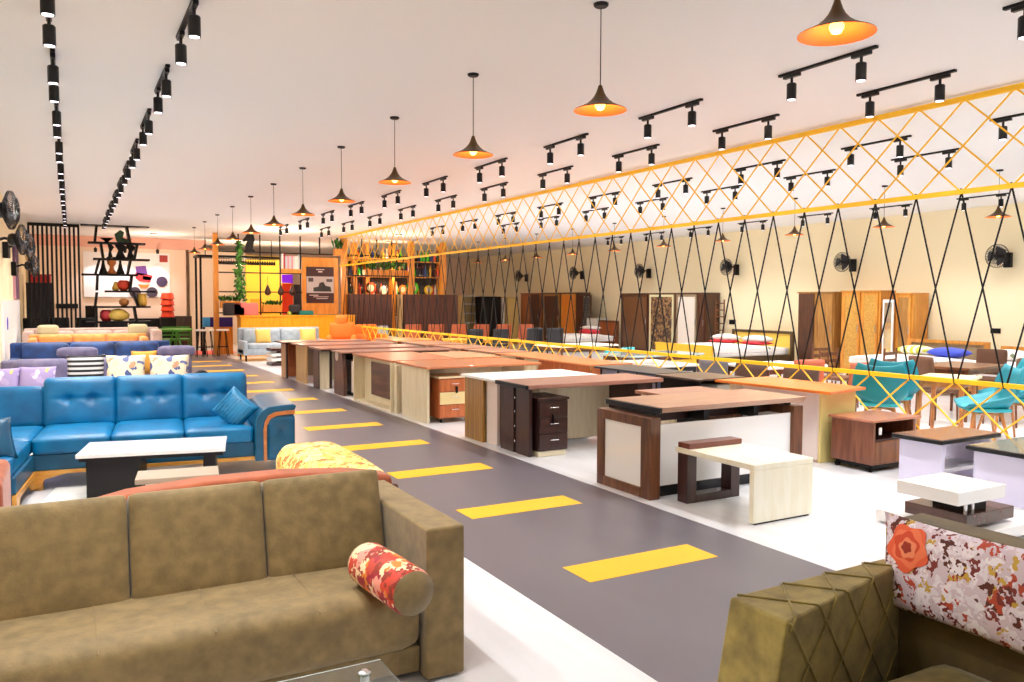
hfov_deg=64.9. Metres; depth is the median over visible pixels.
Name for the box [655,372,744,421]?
desk
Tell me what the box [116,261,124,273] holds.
figurine
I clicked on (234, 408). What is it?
cushion
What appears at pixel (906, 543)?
print
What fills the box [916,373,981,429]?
dining table
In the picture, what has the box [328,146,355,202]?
pendant lamp
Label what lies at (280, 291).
ornament
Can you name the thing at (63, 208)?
track light
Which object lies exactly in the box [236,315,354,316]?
countertop
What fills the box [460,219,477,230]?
track light
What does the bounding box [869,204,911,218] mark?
track light
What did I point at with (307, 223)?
track light
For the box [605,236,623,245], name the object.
track light
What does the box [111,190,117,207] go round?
track light
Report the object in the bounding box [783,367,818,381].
barrel chair
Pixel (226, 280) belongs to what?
wall
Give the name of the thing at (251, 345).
seat cushion
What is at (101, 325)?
base cabinet
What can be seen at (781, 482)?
coffee table
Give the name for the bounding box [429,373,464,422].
pedestal
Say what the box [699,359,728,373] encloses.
barrel chair
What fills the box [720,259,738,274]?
wall fan
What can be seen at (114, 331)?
cushion
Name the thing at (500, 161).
track light
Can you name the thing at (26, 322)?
base cabinet
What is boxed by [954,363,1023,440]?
shell chair
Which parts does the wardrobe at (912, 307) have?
door panel, door, cornice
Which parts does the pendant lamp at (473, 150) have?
cord, lamp shade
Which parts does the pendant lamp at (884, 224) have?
lamp shade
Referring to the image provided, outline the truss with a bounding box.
[339,82,1023,266]
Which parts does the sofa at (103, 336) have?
arm, arm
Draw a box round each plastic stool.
[160,293,174,298]
[160,299,174,304]
[160,305,174,310]
[161,311,174,316]
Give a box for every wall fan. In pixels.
[0,190,20,229]
[0,224,29,254]
[2,234,35,258]
[11,255,39,276]
[515,270,527,281]
[569,267,583,278]
[634,264,650,277]
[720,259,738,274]
[833,252,856,271]
[985,244,1012,267]
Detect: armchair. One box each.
[0,459,10,506]
[377,326,397,337]
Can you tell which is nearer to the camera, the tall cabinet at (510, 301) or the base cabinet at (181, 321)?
the base cabinet at (181, 321)
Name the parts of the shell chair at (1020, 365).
leg, leg, leg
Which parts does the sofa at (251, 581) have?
seat, arm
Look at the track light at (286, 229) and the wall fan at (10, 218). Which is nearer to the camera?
the wall fan at (10, 218)
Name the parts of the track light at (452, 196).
rail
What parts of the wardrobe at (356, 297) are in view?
door, door, door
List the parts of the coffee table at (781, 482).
panel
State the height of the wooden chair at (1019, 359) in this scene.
0.920 m
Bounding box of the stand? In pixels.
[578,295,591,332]
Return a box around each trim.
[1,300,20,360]
[31,234,205,250]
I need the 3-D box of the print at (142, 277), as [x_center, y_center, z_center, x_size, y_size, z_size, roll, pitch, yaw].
[-11.817,-2.042,25.884,0.501,0.316,0.024,-1,3,-29]
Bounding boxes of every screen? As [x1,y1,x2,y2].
[27,222,81,327]
[343,182,1023,388]
[397,294,402,337]
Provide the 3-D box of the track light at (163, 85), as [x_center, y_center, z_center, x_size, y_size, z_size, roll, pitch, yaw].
[-3.119,-2.223,7.176,0.082,0.240,0.970,-1,3,-29]
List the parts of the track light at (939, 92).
rail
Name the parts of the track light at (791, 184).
rail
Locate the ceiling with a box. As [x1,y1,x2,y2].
[0,0,1023,257]
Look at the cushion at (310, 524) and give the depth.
3.72 m
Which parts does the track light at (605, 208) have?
rail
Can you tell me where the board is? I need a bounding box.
[83,251,169,296]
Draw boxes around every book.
[281,254,282,268]
[283,253,284,268]
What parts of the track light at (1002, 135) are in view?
rail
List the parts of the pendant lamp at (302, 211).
lamp shade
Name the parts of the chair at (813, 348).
leg, backrest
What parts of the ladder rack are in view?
rail, rail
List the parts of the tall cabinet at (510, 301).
door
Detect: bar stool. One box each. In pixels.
[195,329,207,356]
[202,329,214,356]
[216,329,228,355]
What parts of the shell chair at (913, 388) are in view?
leg, leg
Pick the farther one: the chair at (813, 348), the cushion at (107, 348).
the cushion at (107, 348)
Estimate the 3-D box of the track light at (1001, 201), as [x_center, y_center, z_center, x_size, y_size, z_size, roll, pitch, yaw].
[8.703,-2.569,14.910,0.082,0.240,0.970,-1,3,-29]
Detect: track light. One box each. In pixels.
[40,0,55,47]
[47,48,59,102]
[52,103,61,137]
[55,138,62,162]
[57,163,63,180]
[59,181,64,194]
[60,194,65,205]
[61,205,65,213]
[62,213,66,221]
[102,218,106,228]
[104,209,109,223]
[108,201,113,216]
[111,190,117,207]
[116,177,123,197]
[122,160,130,184]
[129,138,139,167]
[139,108,152,145]
[153,64,171,113]
[175,0,200,65]
[279,224,288,235]
[298,218,309,229]
[319,226,330,237]
[321,210,334,223]
[342,220,354,232]
[348,201,364,216]
[367,213,382,226]
[381,190,400,207]
[398,205,415,219]
[422,176,447,196]
[430,225,444,236]
[435,195,456,211]
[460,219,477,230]
[474,157,507,182]
[480,182,507,201]
[495,211,515,224]
[500,222,519,233]
[537,165,572,188]
[537,202,562,217]
[538,215,559,228]
[543,133,588,163]
[582,207,608,221]
[588,191,619,208]
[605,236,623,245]
[612,144,659,172]
[635,197,667,213]
[638,98,702,138]
[643,231,664,241]
[652,177,692,198]
[687,226,712,237]
[701,185,741,203]
[712,114,779,149]
[734,159,785,184]
[738,220,767,231]
[778,45,878,100]
[783,169,835,191]
[797,212,832,226]
[841,135,911,165]
[856,69,956,117]
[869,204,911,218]
[891,148,959,175]
[956,193,1008,210]
[989,113,1023,139]
[1002,1,1023,39]
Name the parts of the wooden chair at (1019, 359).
leg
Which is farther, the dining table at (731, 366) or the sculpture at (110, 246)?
the sculpture at (110, 246)
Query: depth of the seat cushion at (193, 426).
7.56 m
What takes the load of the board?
attached to the wall partition at (177, 258)
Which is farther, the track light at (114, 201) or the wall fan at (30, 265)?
the wall fan at (30, 265)
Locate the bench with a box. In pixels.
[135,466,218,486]
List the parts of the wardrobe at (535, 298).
door panel, door, door panel, door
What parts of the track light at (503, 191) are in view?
rail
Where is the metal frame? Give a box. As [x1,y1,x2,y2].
[193,238,278,350]
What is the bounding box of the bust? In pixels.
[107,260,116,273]
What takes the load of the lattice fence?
on the floor at (669, 623)
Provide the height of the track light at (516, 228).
0.240 m
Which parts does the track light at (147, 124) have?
rail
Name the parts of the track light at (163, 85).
rail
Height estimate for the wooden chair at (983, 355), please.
0.920 m
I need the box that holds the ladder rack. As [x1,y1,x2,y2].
[715,300,724,334]
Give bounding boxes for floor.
[11,342,1023,681]
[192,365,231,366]
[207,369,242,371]
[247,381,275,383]
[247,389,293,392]
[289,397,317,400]
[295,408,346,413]
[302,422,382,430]
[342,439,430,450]
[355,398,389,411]
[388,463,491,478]
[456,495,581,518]
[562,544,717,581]
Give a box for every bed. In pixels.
[545,320,618,352]
[655,329,794,362]
[847,338,990,374]
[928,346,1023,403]
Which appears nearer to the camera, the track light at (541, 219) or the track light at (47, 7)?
the track light at (47, 7)
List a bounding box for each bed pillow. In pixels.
[579,329,599,333]
[580,325,599,328]
[708,339,741,342]
[712,334,740,339]
[739,341,773,344]
[742,335,773,341]
[898,345,933,354]
[927,347,972,357]
[1002,349,1023,360]
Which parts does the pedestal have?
drawer, drawer, drawer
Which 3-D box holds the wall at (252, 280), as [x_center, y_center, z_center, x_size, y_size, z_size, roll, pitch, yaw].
[-8.906,-1.470,29.395,1.570,3.230,0.100,-1,3,-29]
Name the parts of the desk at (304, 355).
panel, panel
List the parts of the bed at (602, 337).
bed frame, mattress, headboard panel, headboard frame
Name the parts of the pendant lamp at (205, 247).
lamp shade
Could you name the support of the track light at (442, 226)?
hanging from the ceiling
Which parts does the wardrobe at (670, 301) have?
door panel, door, door panel, door, cornice, door, door panel, door panel, door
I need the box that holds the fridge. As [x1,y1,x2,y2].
[293,284,299,304]
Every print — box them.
[135,266,147,274]
[136,273,151,281]
[138,284,149,287]
[306,276,333,292]
[313,282,331,291]
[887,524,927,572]
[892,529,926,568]
[894,531,919,561]
[898,537,916,557]
[901,541,910,553]
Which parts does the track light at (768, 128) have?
rail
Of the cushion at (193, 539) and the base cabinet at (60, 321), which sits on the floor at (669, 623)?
the base cabinet at (60, 321)
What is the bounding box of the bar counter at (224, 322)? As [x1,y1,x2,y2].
[202,317,232,354]
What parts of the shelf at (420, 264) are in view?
panel, shelf, shelf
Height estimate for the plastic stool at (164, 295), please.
0.185 m
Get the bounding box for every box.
[31,274,50,282]
[218,295,241,307]
[222,303,240,315]
[234,303,257,314]
[261,300,282,311]
[289,304,299,314]
[298,310,313,314]
[331,238,343,255]
[363,260,407,277]
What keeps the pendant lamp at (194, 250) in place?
hanging from the ceiling
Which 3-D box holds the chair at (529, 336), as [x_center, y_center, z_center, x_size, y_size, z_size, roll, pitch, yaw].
[0.446,0.172,19.593,0.460,1.000,0.509,-1,3,-29]
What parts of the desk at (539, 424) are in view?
panel, panel, drawer, drawer, drawer, drawer, modesty panel, panel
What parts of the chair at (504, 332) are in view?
seat, backrest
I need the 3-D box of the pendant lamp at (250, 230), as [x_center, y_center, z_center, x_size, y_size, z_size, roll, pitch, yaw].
[-4.980,-2.409,15.365,0.356,0.700,0.356,-1,3,-29]
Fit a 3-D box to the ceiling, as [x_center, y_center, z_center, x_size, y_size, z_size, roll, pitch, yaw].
[-0.264,-2.847,16.433,17.980,0.100,39.200,-1,3,-29]
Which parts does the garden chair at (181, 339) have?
backrest, seat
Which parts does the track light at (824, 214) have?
rail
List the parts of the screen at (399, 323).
door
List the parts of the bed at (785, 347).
footboard, mattress, bed frame, headboard panel, headboard frame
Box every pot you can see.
[109,308,129,320]
[112,282,118,290]
[117,280,129,290]
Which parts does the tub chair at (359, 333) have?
arm, backrest, arm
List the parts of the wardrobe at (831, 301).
door, door panel, cornice, door panel, door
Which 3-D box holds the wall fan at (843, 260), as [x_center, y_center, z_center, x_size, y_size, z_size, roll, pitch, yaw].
[7.969,-1.877,19.171,0.527,0.462,0.462,-1,3,-29]
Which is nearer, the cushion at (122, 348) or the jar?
the cushion at (122, 348)
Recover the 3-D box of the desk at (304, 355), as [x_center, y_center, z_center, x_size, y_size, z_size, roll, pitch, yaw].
[-3.510,0.419,16.715,1.920,0.765,0.950,-1,3,-29]
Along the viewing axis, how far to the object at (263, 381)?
16.04 m
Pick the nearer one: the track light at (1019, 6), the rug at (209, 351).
the track light at (1019, 6)
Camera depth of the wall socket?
16.39 m
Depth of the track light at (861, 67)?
6.48 m
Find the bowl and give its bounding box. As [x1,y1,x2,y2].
[100,238,113,241]
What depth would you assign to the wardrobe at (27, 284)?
22.39 m
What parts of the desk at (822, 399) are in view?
panel, panel, panel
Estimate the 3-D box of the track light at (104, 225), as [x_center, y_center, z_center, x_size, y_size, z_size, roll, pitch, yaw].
[-9.949,-2.872,19.655,0.082,0.240,0.970,-1,3,-29]
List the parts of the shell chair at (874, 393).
cross frame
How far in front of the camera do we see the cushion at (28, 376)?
10.36 m
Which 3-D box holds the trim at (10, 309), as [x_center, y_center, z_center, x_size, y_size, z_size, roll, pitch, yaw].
[-10.611,-0.054,17.118,0.040,1.620,6.200,-1,3,-29]
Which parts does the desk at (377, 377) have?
panel, panel, panel, post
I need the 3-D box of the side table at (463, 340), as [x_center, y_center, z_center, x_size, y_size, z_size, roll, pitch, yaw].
[-1.559,0.235,22.174,0.600,0.601,0.600,-1,3,-29]
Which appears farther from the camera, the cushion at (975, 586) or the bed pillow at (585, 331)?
the bed pillow at (585, 331)
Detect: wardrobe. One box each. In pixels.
[26,283,51,324]
[346,294,391,335]
[403,294,457,337]
[520,293,541,338]
[541,292,589,341]
[621,293,719,350]
[797,292,841,367]
[840,290,895,368]
[894,293,928,353]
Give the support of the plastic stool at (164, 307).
on the plastic stool at (164, 313)
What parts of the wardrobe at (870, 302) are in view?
door panel, door, cornice, door, door panel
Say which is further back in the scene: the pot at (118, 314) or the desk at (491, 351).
the pot at (118, 314)
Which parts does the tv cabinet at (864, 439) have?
panel, drawer, panel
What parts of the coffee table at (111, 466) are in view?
leg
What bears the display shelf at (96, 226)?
on the floor at (669, 623)
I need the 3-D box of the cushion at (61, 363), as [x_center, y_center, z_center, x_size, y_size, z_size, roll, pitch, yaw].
[-6.533,0.458,11.191,0.702,0.423,0.270,-1,3,-21]
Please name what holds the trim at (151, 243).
attached to the wall partition at (177, 258)
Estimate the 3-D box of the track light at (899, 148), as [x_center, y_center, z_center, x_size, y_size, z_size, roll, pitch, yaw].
[4.472,-2.334,9.931,0.082,0.240,0.970,-1,3,-29]
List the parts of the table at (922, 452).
panel, panel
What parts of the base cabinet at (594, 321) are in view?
door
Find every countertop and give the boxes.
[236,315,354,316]
[236,315,354,356]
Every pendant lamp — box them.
[188,227,199,252]
[199,221,212,249]
[210,214,224,244]
[224,206,240,239]
[242,196,260,233]
[263,183,284,225]
[291,167,314,215]
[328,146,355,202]
[378,116,410,184]
[453,72,493,158]
[501,238,508,260]
[566,229,578,254]
[574,1,626,116]
[608,223,620,250]
[656,216,670,246]
[716,208,729,241]
[785,198,803,235]
[797,0,876,45]
[872,185,894,227]
[985,169,1011,217]
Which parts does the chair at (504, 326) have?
backrest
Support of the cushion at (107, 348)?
on the sofa at (25, 350)
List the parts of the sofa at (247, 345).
arm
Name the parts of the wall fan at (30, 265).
motor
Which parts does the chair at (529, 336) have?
seat, backrest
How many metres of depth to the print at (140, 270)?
25.83 m
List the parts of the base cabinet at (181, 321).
door, door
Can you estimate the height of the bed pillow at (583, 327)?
0.140 m
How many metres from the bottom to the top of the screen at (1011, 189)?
1.874 m
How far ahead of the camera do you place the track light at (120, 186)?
13.11 m
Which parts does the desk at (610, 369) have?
panel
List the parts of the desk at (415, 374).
panel, modesty panel, panel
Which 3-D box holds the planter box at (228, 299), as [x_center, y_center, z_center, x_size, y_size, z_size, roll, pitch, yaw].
[-8.365,-1.182,23.970,0.719,0.405,0.434,-1,3,-29]
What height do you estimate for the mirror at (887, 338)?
1.700 m
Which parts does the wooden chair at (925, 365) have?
backrest, leg, seat, leg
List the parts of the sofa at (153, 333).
arm, arm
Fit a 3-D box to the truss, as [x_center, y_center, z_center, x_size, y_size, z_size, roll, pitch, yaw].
[0.208,-2.251,14.973,0.044,0.942,22.834,-1,3,-29]
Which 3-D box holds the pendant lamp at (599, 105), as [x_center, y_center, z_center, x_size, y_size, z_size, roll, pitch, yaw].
[0.590,-1.889,5.363,0.356,0.700,0.356,-1,3,-29]
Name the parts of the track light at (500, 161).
rail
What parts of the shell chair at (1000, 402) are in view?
leg, leg, cross frame, leg, leg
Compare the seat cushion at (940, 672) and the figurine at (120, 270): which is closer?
the seat cushion at (940, 672)
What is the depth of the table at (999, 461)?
6.48 m
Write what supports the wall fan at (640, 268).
attached to the wall at (959, 287)
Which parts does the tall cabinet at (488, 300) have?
door, door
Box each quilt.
[546,333,603,339]
[680,342,772,353]
[849,354,971,362]
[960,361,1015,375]
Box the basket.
[100,310,110,320]
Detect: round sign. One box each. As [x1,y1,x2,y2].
[365,282,375,293]
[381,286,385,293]
[398,285,406,293]
[407,282,418,293]
[424,285,432,293]
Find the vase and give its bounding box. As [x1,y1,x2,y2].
[137,294,146,305]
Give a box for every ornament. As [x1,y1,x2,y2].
[243,234,254,251]
[264,276,270,295]
[278,277,283,295]
[289,285,294,295]
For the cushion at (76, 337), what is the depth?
17.31 m
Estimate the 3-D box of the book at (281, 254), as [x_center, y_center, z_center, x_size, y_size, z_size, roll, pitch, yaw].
[-7.085,-2.453,24.801,0.051,0.469,0.160,-1,3,-29]
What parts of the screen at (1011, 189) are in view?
cord, cord, cord, cord, cord, cord, cord, cord, cord, cord, cord, cord, cord, cord, cord, cord, cord, cord, cord, cord, cord, cord, cord, cord, cord, cord, cord, cord, cord, cord, cord, cord, cord, cord, cord, cord, cord, cord, cord, cord, cord, cord, cord, cord, cord, cord, cord, cord, cord, cord, cord, cord, cord, cord, cord, cord, cord, cord, cord, cord, cord, cord, cord, cord, cord, cord, cord, cord, cord, cord, cord, cord, cord, cord, cord, cord, cord, cord, cord, cord, cord, cord, cord, cord, cord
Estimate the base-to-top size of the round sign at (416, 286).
0.440 m
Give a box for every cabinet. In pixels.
[23,318,42,331]
[50,317,69,327]
[77,318,94,327]
[85,306,94,317]
[99,323,127,327]
[129,318,159,328]
[175,316,191,345]
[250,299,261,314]
[476,296,500,344]
[501,297,517,343]
[587,318,608,333]
[828,410,920,471]
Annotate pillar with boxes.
[282,283,292,314]
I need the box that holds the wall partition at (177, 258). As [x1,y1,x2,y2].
[32,245,186,327]
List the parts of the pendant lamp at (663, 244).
lamp shade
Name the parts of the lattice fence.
rail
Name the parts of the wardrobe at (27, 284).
door, door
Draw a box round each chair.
[162,327,176,344]
[175,326,190,345]
[326,315,356,339]
[355,324,388,340]
[405,324,420,337]
[428,324,443,340]
[451,324,466,337]
[467,329,482,345]
[474,324,488,336]
[485,329,508,348]
[496,324,511,348]
[511,324,533,348]
[517,328,542,352]
[541,328,563,353]
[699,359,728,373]
[735,363,766,377]
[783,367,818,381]
[794,359,824,381]
[811,344,847,384]
[818,348,858,407]
[848,362,868,411]
[852,362,908,411]
[869,358,919,413]
[883,348,897,361]
[908,355,958,425]
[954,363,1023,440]
[976,349,1007,393]
[977,358,1023,440]
[982,358,1021,427]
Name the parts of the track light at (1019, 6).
rail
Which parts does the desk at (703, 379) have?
panel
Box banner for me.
[12,247,19,298]
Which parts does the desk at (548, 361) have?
panel, cream door, panel, panel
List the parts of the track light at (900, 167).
rail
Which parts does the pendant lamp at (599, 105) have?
bulb, lamp shade, cord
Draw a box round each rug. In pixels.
[41,486,86,502]
[194,350,234,354]
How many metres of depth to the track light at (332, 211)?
17.92 m
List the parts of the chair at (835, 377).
backrest, leg, seat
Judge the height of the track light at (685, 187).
0.240 m
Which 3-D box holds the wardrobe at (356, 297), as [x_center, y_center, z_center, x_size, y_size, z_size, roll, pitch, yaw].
[-4.600,-0.589,26.012,1.443,1.840,0.270,-1,3,-29]
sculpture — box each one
[107,244,113,257]
[114,244,127,258]
[125,245,134,258]
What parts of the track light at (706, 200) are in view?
rail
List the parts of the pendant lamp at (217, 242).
lamp shade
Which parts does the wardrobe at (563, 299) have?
door panel, door, door panel, door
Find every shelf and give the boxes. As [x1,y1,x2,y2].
[80,224,155,327]
[281,269,300,272]
[347,243,439,336]
[347,257,411,260]
[458,295,480,338]
[875,430,899,441]
[944,457,973,472]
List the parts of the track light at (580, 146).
rail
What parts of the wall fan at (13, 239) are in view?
motor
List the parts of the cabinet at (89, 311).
door, door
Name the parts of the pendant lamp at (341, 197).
cord, lamp shade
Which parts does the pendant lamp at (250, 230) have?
lamp shade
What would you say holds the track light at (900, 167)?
hanging from the ceiling
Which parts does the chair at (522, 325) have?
backrest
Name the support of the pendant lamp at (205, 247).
hanging from the ceiling
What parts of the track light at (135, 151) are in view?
rail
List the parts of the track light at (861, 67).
rail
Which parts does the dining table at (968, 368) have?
leg, leg, leg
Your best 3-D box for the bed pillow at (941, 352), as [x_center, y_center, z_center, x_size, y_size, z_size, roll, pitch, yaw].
[8.653,0.227,15.945,0.450,0.200,0.720,-1,3,-29]
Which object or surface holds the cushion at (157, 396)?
on the sectional sofa at (54, 421)
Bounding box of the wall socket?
[990,328,1000,332]
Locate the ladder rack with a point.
(716, 303)
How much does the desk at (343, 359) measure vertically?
0.770 m
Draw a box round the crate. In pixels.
[159,317,176,345]
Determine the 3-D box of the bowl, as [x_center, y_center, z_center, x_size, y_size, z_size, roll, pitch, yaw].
[-10.844,-2.697,21.549,0.340,0.110,0.332,-1,3,-29]
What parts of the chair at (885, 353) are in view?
backrest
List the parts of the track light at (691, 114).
rail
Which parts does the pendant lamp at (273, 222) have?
lamp shade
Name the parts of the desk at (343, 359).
panel, drawer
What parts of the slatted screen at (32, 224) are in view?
rail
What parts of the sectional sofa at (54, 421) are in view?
trim, leg, trim, arm, arm trim, arm panel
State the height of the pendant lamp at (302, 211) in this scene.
0.700 m
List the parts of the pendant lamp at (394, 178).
cord, lamp shade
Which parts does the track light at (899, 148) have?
rail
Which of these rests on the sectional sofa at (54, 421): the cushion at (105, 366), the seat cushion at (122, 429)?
the seat cushion at (122, 429)
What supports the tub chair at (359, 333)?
on the floor at (669, 623)
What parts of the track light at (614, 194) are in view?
rail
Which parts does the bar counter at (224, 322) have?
light panel, board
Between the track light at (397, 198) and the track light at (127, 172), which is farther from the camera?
the track light at (397, 198)
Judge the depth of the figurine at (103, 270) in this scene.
21.49 m
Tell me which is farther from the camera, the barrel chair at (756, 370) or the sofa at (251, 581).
the barrel chair at (756, 370)
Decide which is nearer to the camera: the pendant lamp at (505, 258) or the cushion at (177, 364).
the cushion at (177, 364)
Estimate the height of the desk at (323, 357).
0.765 m
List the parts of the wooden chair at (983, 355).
seat, backrest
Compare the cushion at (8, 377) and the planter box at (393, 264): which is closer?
the cushion at (8, 377)
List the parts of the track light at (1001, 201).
rail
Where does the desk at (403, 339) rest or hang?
on the floor at (669, 623)
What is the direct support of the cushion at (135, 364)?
on the sofa at (61, 363)
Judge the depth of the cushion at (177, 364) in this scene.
11.11 m
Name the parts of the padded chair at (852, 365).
backrest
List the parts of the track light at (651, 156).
rail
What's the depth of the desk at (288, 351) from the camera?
17.39 m
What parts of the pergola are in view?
post, post, post, post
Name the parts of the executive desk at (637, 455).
panel, frame, panel, panel, frame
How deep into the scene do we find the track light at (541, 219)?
19.08 m
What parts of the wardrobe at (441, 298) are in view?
door, door, door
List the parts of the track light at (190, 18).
rail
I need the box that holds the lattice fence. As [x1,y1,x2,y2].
[361,326,1023,440]
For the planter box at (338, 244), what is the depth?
25.40 m
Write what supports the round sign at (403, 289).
on the shelf at (420, 264)
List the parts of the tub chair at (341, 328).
backrest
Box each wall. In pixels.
[0,193,31,361]
[31,246,468,336]
[189,250,244,344]
[245,256,289,314]
[469,202,1023,359]
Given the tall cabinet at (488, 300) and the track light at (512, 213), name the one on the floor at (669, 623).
the tall cabinet at (488, 300)
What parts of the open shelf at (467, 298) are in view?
panel, panel, panel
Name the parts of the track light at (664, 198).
rail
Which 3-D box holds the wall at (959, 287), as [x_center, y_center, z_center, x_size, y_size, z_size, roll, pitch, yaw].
[7.548,-1.174,20.756,0.200,3.620,39.000,-1,3,-29]
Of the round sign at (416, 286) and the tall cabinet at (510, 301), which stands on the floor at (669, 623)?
the tall cabinet at (510, 301)
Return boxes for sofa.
[0,345,207,376]
[0,372,295,505]
[0,469,463,681]
[9,340,169,359]
[22,324,161,342]
[27,333,148,341]
[99,441,398,500]
[237,327,324,361]
[717,513,1023,681]
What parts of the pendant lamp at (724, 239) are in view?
lamp shade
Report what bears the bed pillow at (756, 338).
on the bed pillow at (742, 342)
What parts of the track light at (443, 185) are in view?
rail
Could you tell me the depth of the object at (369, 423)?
10.49 m
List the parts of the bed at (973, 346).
headboard panel, headboard frame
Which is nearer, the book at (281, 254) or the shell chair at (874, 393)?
the shell chair at (874, 393)
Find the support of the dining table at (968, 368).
on the floor at (669, 623)
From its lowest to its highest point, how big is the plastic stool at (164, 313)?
0.185 m
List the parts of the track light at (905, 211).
rail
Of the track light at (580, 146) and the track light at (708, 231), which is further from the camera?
the track light at (708, 231)
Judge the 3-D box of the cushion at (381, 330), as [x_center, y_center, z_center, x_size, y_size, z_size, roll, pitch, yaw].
[-4.200,-0.217,24.603,0.712,0.423,0.270,-2,3,-34]
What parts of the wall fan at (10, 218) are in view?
motor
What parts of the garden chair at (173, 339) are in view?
backrest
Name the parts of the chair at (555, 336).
backrest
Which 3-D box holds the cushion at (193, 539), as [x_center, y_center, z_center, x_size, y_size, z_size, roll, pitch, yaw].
[-1.379,0.881,3.540,0.550,0.478,0.244,-1,3,-29]
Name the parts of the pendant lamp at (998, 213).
lamp shade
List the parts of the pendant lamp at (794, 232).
lamp shade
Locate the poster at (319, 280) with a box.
[306,267,333,302]
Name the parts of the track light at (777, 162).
rail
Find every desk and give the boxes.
[275,339,370,377]
[291,341,394,383]
[309,344,418,388]
[331,347,452,395]
[352,352,457,413]
[373,337,431,343]
[396,357,540,423]
[401,341,465,347]
[422,351,501,358]
[433,344,497,351]
[460,369,596,445]
[464,348,529,355]
[495,352,632,374]
[495,373,662,456]
[594,365,690,388]
[597,386,805,500]
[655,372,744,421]
[715,376,865,462]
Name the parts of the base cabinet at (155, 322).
door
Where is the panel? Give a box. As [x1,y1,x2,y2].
[282,274,292,282]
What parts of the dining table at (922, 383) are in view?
leg, leg, leg, leg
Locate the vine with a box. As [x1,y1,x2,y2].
[232,240,247,300]
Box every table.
[75,436,226,497]
[160,328,192,345]
[266,347,280,365]
[278,659,399,681]
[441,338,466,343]
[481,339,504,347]
[535,342,618,357]
[599,350,703,371]
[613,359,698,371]
[676,436,812,524]
[728,361,827,377]
[875,472,1023,536]
[892,426,1000,479]
[915,361,1003,421]
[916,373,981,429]
[965,437,1023,510]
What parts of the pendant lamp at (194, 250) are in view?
lamp shade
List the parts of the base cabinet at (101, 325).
door, door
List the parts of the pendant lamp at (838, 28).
bulb, lamp shade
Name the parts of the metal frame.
post, post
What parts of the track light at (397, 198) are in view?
rail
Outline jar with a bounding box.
[119,299,128,305]
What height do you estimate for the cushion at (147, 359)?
0.330 m
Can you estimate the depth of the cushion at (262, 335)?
21.85 m
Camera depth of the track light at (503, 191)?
13.76 m
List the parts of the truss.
rail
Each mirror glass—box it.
[583,297,588,325]
[883,302,891,351]
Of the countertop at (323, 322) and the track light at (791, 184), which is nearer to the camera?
the track light at (791, 184)
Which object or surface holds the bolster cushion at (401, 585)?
on the sofa at (251, 581)
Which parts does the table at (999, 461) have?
panel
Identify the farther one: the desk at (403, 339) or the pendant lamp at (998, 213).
the desk at (403, 339)
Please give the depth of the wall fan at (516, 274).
32.67 m
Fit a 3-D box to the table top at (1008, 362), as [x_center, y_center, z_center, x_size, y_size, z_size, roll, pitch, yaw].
[8.722,0.497,14.250,1.764,0.190,1.770,-1,3,-29]
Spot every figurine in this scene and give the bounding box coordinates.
[99,260,107,273]
[114,230,127,241]
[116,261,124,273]
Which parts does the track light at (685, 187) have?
rail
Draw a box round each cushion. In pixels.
[0,368,19,386]
[0,417,17,458]
[0,441,28,475]
[0,495,129,620]
[11,426,43,454]
[12,358,66,376]
[19,366,56,386]
[22,343,68,358]
[32,422,115,454]
[35,331,73,333]
[38,335,71,341]
[43,376,115,426]
[66,354,104,376]
[70,342,114,356]
[73,334,105,341]
[75,330,111,333]
[104,357,106,375]
[106,334,137,340]
[106,354,145,376]
[111,418,184,440]
[113,330,148,337]
[115,341,158,355]
[116,374,182,423]
[127,481,266,598]
[131,350,156,373]
[149,354,189,374]
[182,372,246,420]
[183,416,253,442]
[211,386,259,424]
[243,328,279,342]
[248,342,280,348]
[255,329,270,342]
[260,469,383,576]
[280,328,312,340]
[299,328,315,339]
[347,542,433,615]
[377,327,385,333]
[885,511,1023,654]
[889,664,990,681]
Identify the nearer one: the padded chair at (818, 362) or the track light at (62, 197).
the padded chair at (818, 362)
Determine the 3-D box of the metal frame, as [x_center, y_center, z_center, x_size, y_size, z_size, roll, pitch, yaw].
[-8.974,-1.522,26.530,2.698,3.620,1.030,-1,3,-29]
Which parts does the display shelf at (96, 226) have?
shelf, shelf, shelf, shelf, shelf, shelf, shelf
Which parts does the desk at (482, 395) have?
panel, panel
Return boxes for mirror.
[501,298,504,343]
[882,300,893,353]
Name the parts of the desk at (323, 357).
panel, modesty panel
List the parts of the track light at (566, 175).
rail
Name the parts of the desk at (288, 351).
panel, panel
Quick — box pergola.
[212,233,445,354]
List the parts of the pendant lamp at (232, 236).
lamp shade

